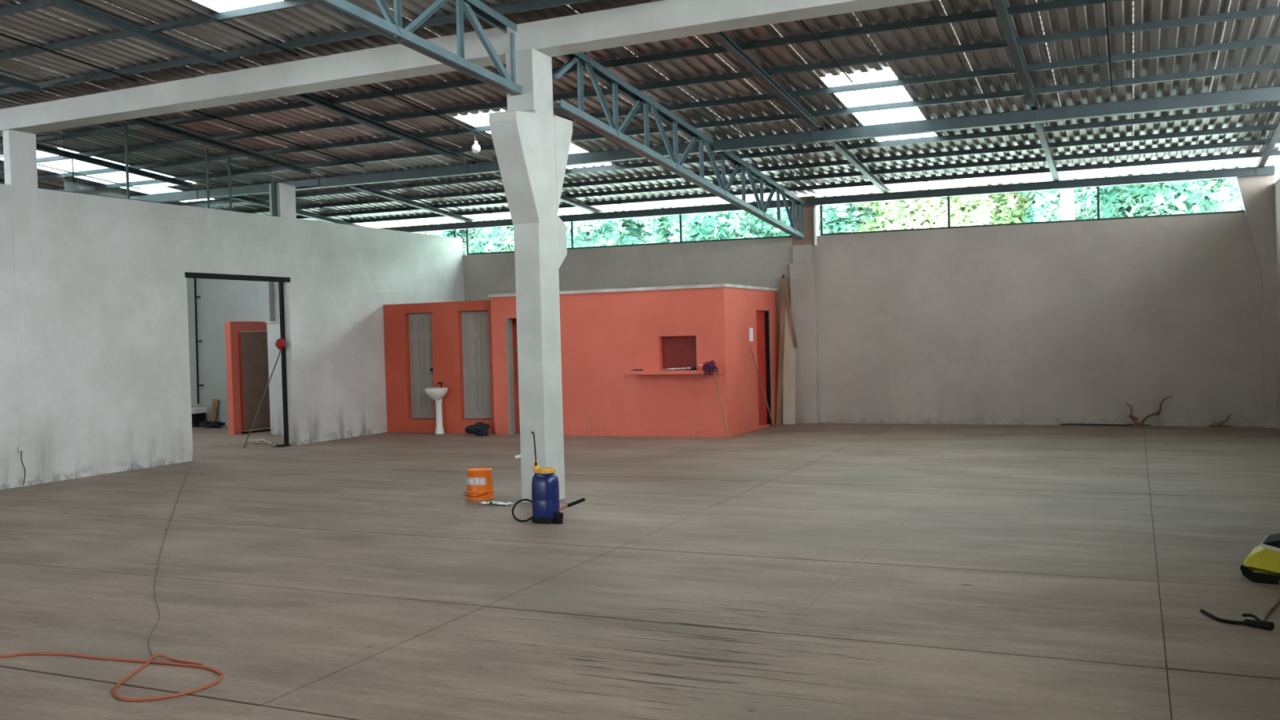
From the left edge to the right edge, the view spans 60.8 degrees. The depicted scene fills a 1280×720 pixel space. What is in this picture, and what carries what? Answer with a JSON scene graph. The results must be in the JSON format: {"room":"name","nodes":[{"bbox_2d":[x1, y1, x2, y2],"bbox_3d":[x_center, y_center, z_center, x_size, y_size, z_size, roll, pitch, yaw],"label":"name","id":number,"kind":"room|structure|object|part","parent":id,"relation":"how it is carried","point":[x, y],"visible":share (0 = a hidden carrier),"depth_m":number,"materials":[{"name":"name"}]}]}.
{"room":"empty warehouse","nodes":[
{"label":"empty warehouse","id":0,"kind":"room"},
{"bbox_2d":[0,183,464,489],"bbox_3d":[-9.415,-0.226,12.186,0.200,4.050,26.450,-1,1,24],"label":"wall","id":1,"kind":"structure","parent":0,"point":[114,281],"depth_m":16.68,"materials":[{"name":"white paint"}]},
{"bbox_2d":[17,444,25,484],"bbox_3d":[-8.200,1.398,14.482,0.041,0.532,0.086,-1,1,24],"label":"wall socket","id":2,"kind":"object","parent":1,"relation":"attached to","point":[20,448],"visible":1,"depth_m":14.47,"materials":[{"name":"white plastic"}]},
{"bbox_2d":[2,129,49,486],"bbox_3d":[-8.249,-0.672,14.662,0.134,4.760,0.390,-1,1,24],"label":"pillar","id":3,"kind":"structure","parent":1,"relation":"attached to","point":[20,149],"depth_m":14.62,"materials":[{"name":"white paint"}]},
{"bbox_2d":[37,124,277,216],"bbox_3d":[-7.310,-2.979,16.861,0.060,1.175,4.640,-1,1,24],"label":"window","id":4,"kind":"structure","parent":1,"relation":"in","point":[273,189],"depth_m":17.59,"materials":[{"name":"grey metal"}]},
{"bbox_3d":[-7.303,-2.747,16.867,0.060,0.710,4.640,-1,1,24],"label":"frame","id":5,"kind":"part","parent":4,"relation":"part of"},
{"bbox_2d":[184,271,291,447],"bbox_3d":[-6.712,0.070,18.200,0.272,2.965,2.330,-1,1,24],"label":"door frame","id":6,"kind":"structure","parent":1,"relation":"in","point":[281,280],"depth_m":19.18,"materials":[{"name":"black metal"}]},
{"bbox_3d":[-6.295,1.504,19.155,0.200,0.029,0.280,-1,1,24],"label":"foot plate","id":7,"kind":"part","parent":6,"relation":"part of","materials":[{"name":"black metal"}]},
{"bbox_3d":[-6.284,0.066,19.233,0.060,2.900,0.055,-1,1,24],"label":"post","id":8,"kind":"part","parent":6,"relation":"part of","materials":[{"name":"black metal"}]},
{"bbox_2d":[269,182,296,219],"bbox_3d":[-6.287,-2.784,19.190,0.235,0.600,0.390,-1,1,24],"label":"pillar","id":9,"kind":"structure","parent":1,"relation":"on","point":[286,193],"depth_m":19.08,"materials":[{"name":"white concrete"}]},
{"bbox_2d":[186,277,279,426],"bbox_3d":[-8.656,-0.247,24.224,8.250,3.480,0.200,-1,1,24],"label":"wall","id":10,"kind":"structure","parent":0,"point":[220,301],"depth_m":24.52,"materials":[{"name":"white paint"}]},
{"bbox_2d":[194,278,204,404],"bbox_3d":[-9.980,-0.461,24.640,0.100,2.901,0.120,-1,1,24],"label":"drain pipe","id":11,"kind":"object","parent":10,"relation":"attached to","point":[195,292],"visible":0.87,"depth_m":24.60,"materials":[{"name":"black metal"}]},
{"bbox_2d":[257,280,275,321],"bbox_3d":[-8.111,-0.252,23.791,0.300,3.480,0.160,-1,1,24],"label":"pillar","id":12,"kind":"structure","parent":10,"relation":"attached to","point":[265,289],"depth_m":23.69,"materials":[{"name":"white paint"}]},
{"bbox_2d":[224,321,270,435],"bbox_3d":[-7.857,0.336,22.755,0.180,2.280,1.845,-1,1,24],"label":"wall","id":13,"kind":"structure","parent":0,"point":[246,350],"depth_m":22.37,"materials":[{"name":"paint"}]},
{"bbox_3d":[-8.161,0.441,22.159,0.105,2.035,0.098,-1,1,24],"label":"door frame","id":14,"kind":"part","parent":13,"relation":"part of","materials":[{"name":"red paint"}]},
{"bbox_3d":[-7.947,0.420,22.697,0.040,2.020,1.040,-1,1,24],"label":"door","id":15,"kind":"part","parent":13,"relation":"part of","materials":[{"name":"brown wood"}]},
{"bbox_2d":[0,422,1279,719],"bbox_3d":[-6.034,1.811,10.730,24.500,0.201,26.850,-1,1,24],"label":"floor","id":16,"kind":"structure","parent":0,"point":[820,571],"depth_m":7.93,"materials":[{"name":"concrete"}]},
{"bbox_2d":[0,652,223,701],"bbox_3d":[-3.382,1.729,6.239,2.442,0.032,0.620,-1,1,24],"label":"cable","id":17,"kind":"object","parent":16,"relation":"on","point":[188,664],"visible":1,"depth_m":6.14,"materials":[{"name":"orange rubber"}]},
{"bbox_2d":[147,463,191,660],"bbox_3d":[-4.890,1.658,11.479,0.122,0.008,11.244,-2,1,-21],"label":"cord","id":18,"kind":"object","parent":16,"relation":"on","point":[191,464],"visible":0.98,"depth_m":8.36,"materials":[{"name":"rubber"}]},
{"bbox_2d":[191,407,207,426],"bbox_3d":[-9.993,1.284,24.500,0.380,0.420,0.340,-1,1,24],"label":"crate","id":19,"kind":"object","parent":16,"relation":"on","point":[198,414],"visible":0.62,"depth_m":24.35,"materials":[{"name":"black plastic"}]},
{"bbox_2d":[197,420,226,427],"bbox_3d":[-9.478,1.411,24.052,0.816,0.160,0.365,-1,1,24],"label":"heap","id":20,"kind":"object","parent":16,"relation":"on","point":[206,424],"visible":1,"depth_m":23.95,"materials":[{"name":"fabric"}]},
{"bbox_2d":[208,399,219,421],"bbox_3d":[-9.567,1.183,24.474,0.230,0.620,0.130,-1,1,24],"label":"plank","id":21,"kind":"object","parent":16,"relation":"on","point":[215,402],"visible":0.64,"depth_m":24.46,"materials":[{"name":"brown wood"}]},
{"bbox_2d":[243,337,286,448],"bbox_3d":[-6.556,0.573,19.080,0.773,1.899,0.175,-2,1,-6],"label":"broom","id":22,"kind":"object","parent":16,"relation":"on","point":[280,344],"depth_m":19.03,"materials":[{"name":"brown wood"}]},
{"bbox_2d":[265,320,284,435],"bbox_3d":[-7.048,0.357,21.569,0.490,2.250,0.390,-1,1,24],"label":"pier","id":23,"kind":"object","parent":16,"relation":"on","point":[276,406],"visible":0.48,"depth_m":21.43,"materials":[{"name":"white paint"}]},
{"bbox_2d":[424,382,448,434],"bbox_3d":[-3.880,0.917,20.823,0.460,0.993,0.374,-1,1,24],"label":"pedestal sink","id":24,"kind":"object","parent":16,"relation":"on","point":[435,393],"visible":1,"depth_m":20.82,"materials":[{"name":"white ceramic"}]},
{"bbox_2d":[424,387,448,399],"bbox_3d":[-3.889,0.644,20.814,0.460,0.220,0.368,-1,1,24],"label":"basin","id":25,"kind":"object","parent":24,"relation":"in","point":[435,393],"depth_m":20.69,"materials":[{"name":"white ceramic"}]},
{"bbox_2d":[464,422,489,435],"bbox_3d":[-3.011,1.276,20.295,0.533,0.252,0.340,-1,1,24],"label":"cloth bundle","id":26,"kind":"object","parent":16,"relation":"on","point":[479,428],"visible":1,"depth_m":20.17,"materials":[{"name":"fabric"}]},
{"bbox_2d":[463,466,494,500],"bbox_3d":[-1.810,1.392,12.277,0.328,0.335,0.345,-1,1,24],"label":"bucket","id":27,"kind":"object","parent":16,"relation":"on","point":[479,480],"visible":1,"depth_m":12.16,"materials":[{"name":"plastic"}]},
{"bbox_2d":[488,501,512,505],"bbox_3d":[-1.511,1.546,11.778,0.274,0.022,0.132,-1,1,24],"label":"crumpled paper","id":28,"kind":"object","parent":16,"relation":"on","point":[494,502],"visible":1,"depth_m":11.75,"materials":[{"name":"white paper"}]},
{"bbox_2d":[515,454,520,458],"bbox_3d":[-1.717,1.427,15.923,0.222,0.088,0.106,-1,1,9],"label":"tap","id":29,"kind":"object","parent":16,"relation":"on","point":[518,456],"visible":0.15,"depth_m":15.92,"materials":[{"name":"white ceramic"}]},
{"bbox_2d":[488,48,573,503],"bbox_3d":[-1.134,-0.892,11.929,0.357,4.880,1.250,-1,1,24],"label":"concrete column","id":30,"kind":"structure","parent":16,"relation":"on","point":[531,144],"depth_m":11.76,"materials":[{"name":"white concrete"}]},
{"bbox_2d":[306,0,522,95],"bbox_3d":[-3.188,-3.434,7.572,0.140,1.482,8.995,-1,1,24],"label":"truss","id":31,"kind":"object","parent":30,"relation":"attached to","point":[391,28],"visible":1,"depth_m":10.56,"materials":[{"name":"metal"}]},
{"bbox_2d":[0,0,932,137],"bbox_3d":[-1.527,-3.465,12.025,16.800,0.300,0.370,-1,1,24],"label":"concrete beam","id":32,"kind":"structure","parent":30,"relation":"on","point":[664,20],"depth_m":12.35,"materials":[{"name":"white concrete"}]},
{"bbox_2d":[552,52,804,239],"bbox_3d":[1.076,-2.925,16.407,0.140,1.553,9.687,-1,1,24],"label":"truss","id":33,"kind":"object","parent":30,"relation":"attached to","point":[612,131],"visible":0.92,"depth_m":14.92,"materials":[{"name":"metal"}]},
{"bbox_2d":[713,86,1279,151],"bbox_3d":[4.635,-3.206,14.638,7.741,0.212,0.132,-1,1,24],"label":"steel beam","id":34,"kind":"structure","parent":33,"relation":"attached to","point":[1268,94],"depth_m":14.46,"materials":[{"name":"metal"}]},
{"bbox_2d":[511,431,585,524],"bbox_3d":[-0.914,1.135,10.598,0.726,0.883,0.257,-1,1,11],"label":"sprayer","id":35,"kind":"object","parent":16,"relation":"on","point":[545,501],"visible":1,"depth_m":10.53,"materials":[{"name":"blue plastic"}]},
{"bbox_3d":[-0.919,1.315,10.610,0.260,0.450,0.208,-1,1,24],"label":"tank","id":36,"kind":"part","parent":35,"relation":"part of","materials":[{"name":"blue plastic"}]},
{"bbox_3d":[-0.912,1.072,10.598,0.182,0.055,0.182,-1,1,24],"label":"filler lid","id":37,"kind":"part","parent":35,"relation":"part of","materials":[{"name":"plastic"}]},
{"bbox_3d":[-0.884,1.524,10.602,0.335,0.100,0.230,-1,1,24],"label":"frame","id":38,"kind":"part","parent":35,"relation":"part of","materials":[{"name":"black plastic"}]},
{"bbox_3d":[-0.754,1.440,10.606,0.135,0.061,0.022,-2,1,-14],"label":"pump lever","id":39,"kind":"part","parent":35,"relation":"part of","materials":[{"name":"red plastic"}]},
{"bbox_2d":[383,283,778,437],"bbox_3d":[-1.248,0.025,21.189,7.220,2.615,3.320,-1,1,24],"label":"wall","id":40,"kind":"structure","parent":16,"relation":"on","point":[467,347],"depth_m":19.58,"materials":[{"name":"orange paint"}]},
{"bbox_3d":[-4.391,-0.660,21.350,0.198,0.287,0.012,-1,1,24],"label":"door panel","id":41,"kind":"part","parent":40,"relation":"part of","materials":[{"name":"beige paint"}]},
{"bbox_3d":[-4.375,-0.056,21.365,0.198,0.718,0.012,-1,1,24],"label":"door panel","id":42,"kind":"part","parent":40,"relation":"part of","materials":[{"name":"beige paint"}]},
{"bbox_3d":[-4.354,0.713,21.383,0.198,0.615,0.012,-1,1,24],"label":"door panel","id":43,"kind":"part","parent":40,"relation":"part of","materials":[{"name":"beige paint"}]},
{"bbox_3d":[-4.242,0.116,21.337,0.600,2.050,0.035,-1,1,24],"label":"door","id":44,"kind":"part","parent":40,"relation":"part of","materials":[{"name":"beige paint"}]},
{"bbox_3d":[-4.156,-0.664,21.244,0.198,0.287,0.012,-1,1,24],"label":"door panel","id":45,"kind":"part","parent":40,"relation":"part of","materials":[{"name":"beige paint"}]},
{"bbox_3d":[-4.139,-0.059,21.258,0.198,0.718,0.012,-1,1,24],"label":"door panel","id":46,"kind":"part","parent":40,"relation":"part of","materials":[{"name":"beige paint"}]},
{"bbox_3d":[-4.119,0.709,21.276,0.198,0.615,0.012,-1,1,24],"label":"door panel","id":47,"kind":"part","parent":40,"relation":"part of","materials":[{"name":"beige paint"}]},
{"bbox_3d":[-3.240,-0.680,20.879,0.218,0.287,0.012,-1,1,10],"label":"door panel","id":48,"kind":"part","parent":40,"relation":"part of","materials":[{"name":"beige paint"}]},
{"bbox_3d":[-3.224,-0.076,20.893,0.218,0.718,0.012,-1,1,10],"label":"door panel","id":49,"kind":"part","parent":40,"relation":"part of","materials":[{"name":"beige paint"}]},
{"bbox_3d":[-3.203,0.692,20.912,0.218,0.615,0.012,-1,1,10],"label":"door panel","id":50,"kind":"part","parent":40,"relation":"part of","materials":[{"name":"beige paint"}]},
{"bbox_3d":[-3.075,0.094,20.895,0.649,2.050,0.194,-1,1,24],"label":"door","id":51,"kind":"part","parent":40,"relation":"part of","materials":[{"name":"beige paint"}]},
{"bbox_3d":[-2.961,-0.687,20.828,0.218,0.287,0.012,-1,1,10],"label":"door panel","id":52,"kind":"part","parent":40,"relation":"part of","materials":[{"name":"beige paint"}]},
{"bbox_3d":[-2.945,-0.082,20.842,0.218,0.718,0.012,-1,1,10],"label":"door panel","id":53,"kind":"part","parent":40,"relation":"part of","materials":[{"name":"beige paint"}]},
{"bbox_3d":[-2.924,0.686,20.860,0.218,0.615,0.012,-1,1,10],"label":"door panel","id":54,"kind":"part","parent":40,"relation":"part of","materials":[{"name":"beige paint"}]},
{"bbox_2d":[628,369,722,374],"bbox_3d":[0.603,0.211,18.701,1.619,0.060,0.300,-1,1,24],"label":"shelf","id":55,"kind":"object","parent":40,"relation":"attached to","point":[644,371],"depth_m":18.63,"materials":[{"name":"orange paint"}]},
{"bbox_2d":[662,335,696,368],"bbox_3d":[0.711,-0.129,18.963,0.730,0.620,0.030,-1,1,24],"label":"window","id":56,"kind":"structure","parent":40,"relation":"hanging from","point":[677,352],"depth_m":18.96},
{"bbox_2d":[662,367,697,369],"bbox_3d":[0.692,0.148,18.801,0.635,0.044,0.212,-1,1,24],"label":"pile","id":57,"kind":"object","parent":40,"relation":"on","point":[682,367],"visible":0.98,"depth_m":18.78,"materials":[{"name":"white paper"}]},
{"bbox_2d":[749,328,753,341],"bbox_3d":[2.011,-0.462,19.719,0.004,0.240,0.200,-1,1,24],"label":"paper notice","id":58,"kind":"object","parent":40,"relation":"attached to","point":[751,335],"visible":1,"depth_m":19.72,"materials":[{"name":"white paper"}]},
{"bbox_3d":[2.236,0.151,20.381,0.050,2.150,0.710,-1,1,24],"label":"door","id":59,"kind":"part","parent":40,"relation":"part of","materials":[{"name":"red paint"}]},
{"bbox_2d":[702,360,728,439],"bbox_3d":[1.244,0.665,18.242,0.433,1.323,0.196,-1,1,24],"label":"mop","id":60,"kind":"object","parent":16,"relation":"on","point":[709,366],"visible":1,"depth_m":18.20,"materials":[{"name":"purple fabric"}]},
{"bbox_3d":[1.343,0.703,18.206,0.225,1.244,0.026,-1,1,19],"label":"handle","id":61,"kind":"part","parent":60,"relation":"part of","materials":[{"name":"brown wood"}]},
{"bbox_2d":[750,346,774,426],"bbox_3d":[2.239,0.503,19.918,0.029,1.519,0.799,-1,2,37],"label":"wooden stick","id":62,"kind":"object","parent":16,"relation":"on","point":[750,347],"visible":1,"depth_m":19.91,"materials":[{"name":"brown wood"}]},
{"bbox_2d":[776,275,786,424],"bbox_3d":[2.713,-0.198,20.899,0.317,2.863,0.096,-3,2,-36],"label":"leaning board","id":63,"kind":"object","parent":16,"relation":"on","point":[784,283],"visible":1,"depth_m":20.88,"materials":[{"name":"brown wood"}]},
{"bbox_2d":[782,287,797,424],"bbox_3d":[2.875,-0.085,20.854,0.310,2.626,0.154,-1,1,24],"label":"plywood sheet","id":64,"kind":"object","parent":16,"relation":"on","point":[790,341],"visible":1,"depth_m":20.85,"materials":[{"name":"beige wood"}]},
{"bbox_2d":[1061,423,1132,426],"bbox_3d":[7.900,1.124,18.911,1.150,0.034,0.024,-1,1,24],"label":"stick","id":65,"kind":"object","parent":16,"relation":"on","point":[1061,424],"visible":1,"depth_m":18.92,"materials":[{"name":"wood"}]},
{"bbox_2d":[1126,395,1172,426],"bbox_3d":[8.665,0.870,18.547,0.706,0.530,0.040,-1,1,24],"label":"branch","id":66,"kind":"object","parent":16,"relation":"on","point":[1135,423],"visible":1,"depth_m":18.58,"materials":[{"name":"brown wood"}]},
{"bbox_2d":[1209,413,1231,426],"bbox_3d":[9.639,1.004,18.111,0.324,0.224,0.040,-1,1,24],"label":"branch","id":67,"kind":"object","parent":16,"relation":"on","point":[1217,424],"visible":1,"depth_m":18.10,"materials":[{"name":"brown wood"}]},
{"bbox_2d":[1200,533,1279,631],"bbox_3d":[4.082,1.350,6.905,0.715,0.368,1.628,0,2,40],"label":"washer","id":68,"kind":"object","parent":16,"relation":"on","point":[1262,565],"visible":1,"depth_m":7.35,"materials":[{"name":"yellow plastic"}]},
{"bbox_3d":[3.939,1.504,6.770,0.047,0.058,1.101,-1,2,35],"label":"power cord","id":69,"kind":"part","parent":68,"relation":"part of","materials":[{"name":"black rubber"}]},
{"bbox_3d":[-6.995,1.483,19.828,0.482,0.050,0.390,-1,1,24],"label":"wood offcut","id":70,"kind":"object","parent":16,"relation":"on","visible":0},
{"bbox_2d":[242,438,266,441],"bbox_3d":[-6.981,1.449,19.739,0.463,0.060,0.050,-1,1,12],"label":"wood offcut","id":71,"kind":"object","parent":70,"relation":"on","point":[259,439],"visible":1,"depth_m":19.71,"materials":[{"name":"brown wood"}]},
{"bbox_2d":[0,0,1279,228],"bbox_3d":[-6.130,-3.486,10.472,25.228,2.029,27.450,-1,1,24],"label":"ceiling","id":72,"kind":"structure","parent":0,"point":[933,60],"depth_m":14.64,"materials":[{"name":"metal"}]},
{"bbox_3d":[-7.326,-3.694,12.077,0.022,0.376,4.202,-1,1,24],"label":"sag rod","id":73,"kind":"part","parent":72,"relation":"part of","materials":[{"name":"black metal"}]},
{"bbox_3d":[-10.509,-3.401,18.854,0.022,0.402,4.502,-1,1,24],"label":"sag rod","id":74,"kind":"part","parent":72,"relation":"part of","materials":[{"name":"black metal"}]},
{"bbox_2d":[65,159,82,190],"bbox_3d":[-9.445,-3.097,18.163,0.260,0.526,0.260,-1,1,24],"label":"hanging lamp","id":75,"kind":"object","parent":72,"relation":"hanging from","point":[73,185],"visible":1,"depth_m":18.12,"materials":[{"name":"white metal"}]},
{"bbox_3d":[-9.447,-3.177,18.162,0.017,0.366,0.020,-1,1,24],"label":"rod","id":76,"kind":"part","parent":75,"relation":"part of","materials":[{"name":"white metal"}]},
{"bbox_3d":[-9.440,-2.919,18.168,0.260,0.170,0.260,-1,1,24],"label":"lamp shade","id":77,"kind":"part","parent":75,"relation":"part of","materials":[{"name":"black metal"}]},
{"bbox_3d":[-4.539,-3.666,11.805,0.022,0.223,2.402,-1,1,24],"label":"sag rod","id":78,"kind":"part","parent":72,"relation":"part of","materials":[{"name":"black metal"}]},
{"bbox_3d":[-5.681,-3.438,16.668,0.022,0.402,4.502,-1,1,24],"label":"sag rod","id":79,"kind":"part","parent":72,"relation":"part of","materials":[{"name":"black metal"}]},
{"bbox_3d":[-2.875,-3.460,15.398,0.022,0.402,4.502,-1,1,24],"label":"sag rod","id":80,"kind":"part","parent":72,"relation":"part of","materials":[{"name":"grey metal"}]},
{"bbox_2d":[466,134,480,153],"bbox_3d":[-2.502,-3.250,16.389,0.220,0.286,0.136,-1,1,24],"label":"hanging lamp","id":81,"kind":"object","parent":72,"relation":"hanging from","point":[476,148],"visible":1,"depth_m":16.34,"materials":[{"name":"white glass"}]},
{"bbox_3d":[-2.461,-3.176,16.374,0.136,0.136,0.136,-1,1,24],"label":"globe","id":82,"kind":"part","parent":81,"relation":"part of","materials":[{"name":"white glass"}]},
{"bbox_2d":[379,199,791,232],"bbox_3d":[-4.446,-2.934,24.138,16.071,0.269,0.132,-1,1,24],"label":"beam","id":83,"kind":"structure","parent":72,"relation":"attached to","point":[719,207],"depth_m":22.38,"materials":[{"name":"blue metal"}]},
{"bbox_3d":[2.050,-3.543,12.288,0.022,0.266,2.902,-1,1,24],"label":"sag rod","id":84,"kind":"part","parent":72,"relation":"part of","materials":[{"name":"grey metal"}]},
{"bbox_2d":[806,165,1275,206],"bbox_3d":[6.681,-3.021,19.100,7.701,0.202,0.132,-1,1,24],"label":"beam","id":85,"kind":"structure","parent":72,"relation":"attached to","point":[1266,170],"depth_m":18.86,"materials":[{"name":"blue metal"}]},
{"bbox_3d":[5.068,-3.523,11.801,0.022,0.402,4.502,-1,1,24],"label":"sag rod","id":86,"kind":"part","parent":72,"relation":"part of","materials":[{"name":"grey metal"}]},
{"bbox_2d":[462,212,1263,426],"bbox_3d":[-0.597,-0.574,22.817,24.500,3.759,0.200,-1,1,24],"label":"wall","id":87,"kind":"structure","parent":0,"point":[1077,322],"depth_m":19.42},
{"bbox_2d":[466,201,791,254],"bbox_3d":[-0.448,-2.689,22.618,7.440,0.747,0.040,-1,1,24],"label":"window","id":88,"kind":"structure","parent":87,"relation":"in","point":[680,215],"depth_m":22.34,"materials":[{"name":"black metal"}]},
{"bbox_2d":[789,244,819,423],"bbox_3d":[3.153,-0.492,20.925,0.470,3.420,0.180,-1,1,24],"label":"pillar","id":89,"kind":"structure","parent":87,"relation":"attached to","point":[802,273],"depth_m":20.83,"materials":[{"name":"grey concrete"}]},
{"bbox_2d":[791,195,818,245],"bbox_3d":[3.182,-2.671,21.021,0.470,0.930,0.220,-1,1,24],"label":"pillar","id":90,"kind":"structure","parent":87,"relation":"attached to","point":[808,223],"depth_m":20.90,"materials":[{"name":"grey concrete"}]},
{"bbox_2d":[813,207,817,245],"bbox_3d":[3.342,-2.546,20.799,0.068,0.720,0.072,-1,1,24],"label":"conduit","id":91,"kind":"object","parent":87,"relation":"attached to","point":[814,208],"visible":1,"depth_m":20.77,"materials":[{"name":"white plastic"}]},
{"bbox_2d":[819,186,1244,235],"bbox_3d":[6.758,-2.744,19.356,7.260,0.749,0.040,-1,1,24],"label":"window","id":92,"kind":"structure","parent":87,"relation":"in","point":[1098,188],"depth_m":19.33,"materials":[{"name":"black metal"}]},
{"bbox_3d":[6.758,-2.744,19.356,7.260,0.749,0.040,-1,1,24],"label":"frame","id":93,"kind":"part","parent":92,"relation":"part of","materials":[{"name":"black metal"}]},
{"bbox_2d":[1235,175,1277,427],"bbox_3d":[10.085,-0.959,17.860,0.540,4.180,0.240,-1,1,24],"label":"pillar","id":94,"kind":"structure","parent":87,"relation":"attached to","point":[1256,193],"depth_m":17.69,"materials":[{"name":"grey concrete"}]},
{"bbox_2d":[1274,177,1279,429],"bbox_3d":[4.976,-0.430,5.667,0.200,3.980,26.450,-1,1,24],"label":"wall","id":95,"kind":"structure","parent":0,"point":[1277,184],"depth_m":17.37,"materials":[{"name":"grey concrete"}]},
{"bbox_3d":[-17.167,-0.487,15.684,0.200,4.830,26.450,-1,1,24],"label":"wall","id":96,"kind":"structure","parent":0,"visible":0},
{"bbox_2d":[124,142,698,202],"bbox_3d":[-6.443,-3.119,19.653,16.141,0.279,0.132,-1,1,24],"label":"steel beam","id":97,"kind":"structure","parent":96,"relation":"attached to","point":[622,154],"depth_m":18.57,"materials":[{"name":"grey metal"}]},
{"label":"outside","id":98,"kind":"structure","parent":0,"visible":0},
{"bbox_3d":[12.931,0.641,46.693,105.000,0.200,54.350,-1,1,24],"label":"ground","id":99,"kind":"structure","parent":98,"visible":0},
{"bbox_2d":[378,222,443,235],"bbox_3d":[-9.706,-3.017,44.013,4.458,8.512,4.592,-1,1,24],"label":"tree","id":100,"kind":"object","parent":99,"relation":"on","point":[433,232],"visible":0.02,"depth_m":43.46,"materials":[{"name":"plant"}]},
{"bbox_2d":[431,217,514,255],"bbox_3d":[-5.568,-2.933,41.800,5.109,8.222,4.942,-1,2,29],"label":"tree","id":101,"kind":"object","parent":99,"relation":"on","point":[495,239],"visible":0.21,"depth_m":39.43,"materials":[{"name":"green plant"}]},
{"bbox_2d":[561,208,658,248],"bbox_3d":[-1.487,-3.654,38.794,4.792,9.583,4.872,-3,2,-40],"label":"tree","id":102,"kind":"object","parent":99,"relation":"on","point":[628,231],"visible":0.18,"depth_m":37.13,"materials":[{"name":"green plant"}]},
{"bbox_2d":[640,199,790,243],"bbox_3d":[2.439,-2.843,35.117,5.109,7.922,4.942,0,2,44],"label":"tree","id":103,"kind":"object","parent":99,"relation":"on","point":[739,224],"visible":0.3,"depth_m":33.91,"materials":[{"name":"green plant"}]},
{"bbox_2d":[773,194,877,235],"bbox_3d":[7.375,-3.434,36.189,4.792,8.783,4.872,-2,1,-25],"label":"tree","id":104,"kind":"object","parent":99,"relation":"on","point":[848,217],"visible":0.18,"depth_m":34.40,"materials":[{"name":"green plant"}]},
{"bbox_2d":[850,184,995,231],"bbox_3d":[8.813,-3.241,33.250,4.425,8.456,4.560,-2,1,-21],"label":"tree","id":105,"kind":"object","parent":99,"relation":"on","point":[922,213],"visible":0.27,"depth_m":31.68,"materials":[{"name":"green plant"}]},
{"bbox_2d":[965,182,1032,224],"bbox_3d":[11.705,-3.122,33.351,4.560,8.056,4.425,-2,1,-14],"label":"tree","id":106,"kind":"object","parent":99,"relation":"on","point":[1010,207],"visible":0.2,"depth_m":32.08,"materials":[{"name":"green plant"}]},
{"bbox_2d":[1060,177,1075,220],"bbox_3d":[9.555,-3.747,24.409,1.791,9.814,1.617,-2,1,-12],"label":"bare tree","id":107,"kind":"object","parent":99,"relation":"on","point":[1067,196],"visible":0.02,"depth_m":24.06,"materials":[{"name":"white"}]},
{"bbox_2d":[1010,169,1208,222],"bbox_3d":[12.658,-3.199,29.896,4.942,8.322,5.109,-2,1,-17],"label":"tree","id":108,"kind":"object","parent":99,"relation":"on","point":[1141,199],"visible":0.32,"depth_m":28.57,"materials":[{"name":"green plant"}]},
{"bbox_2d":[1156,163,1279,213],"bbox_3d":[16.201,-3.675,29.834,4.792,9.083,4.872,-1,1,5],"label":"tree","id":109,"kind":"object","parent":99,"relation":"on","point":[1223,194],"visible":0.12,"depth_m":28.67,"materials":[{"name":"green plant"}]}
]}

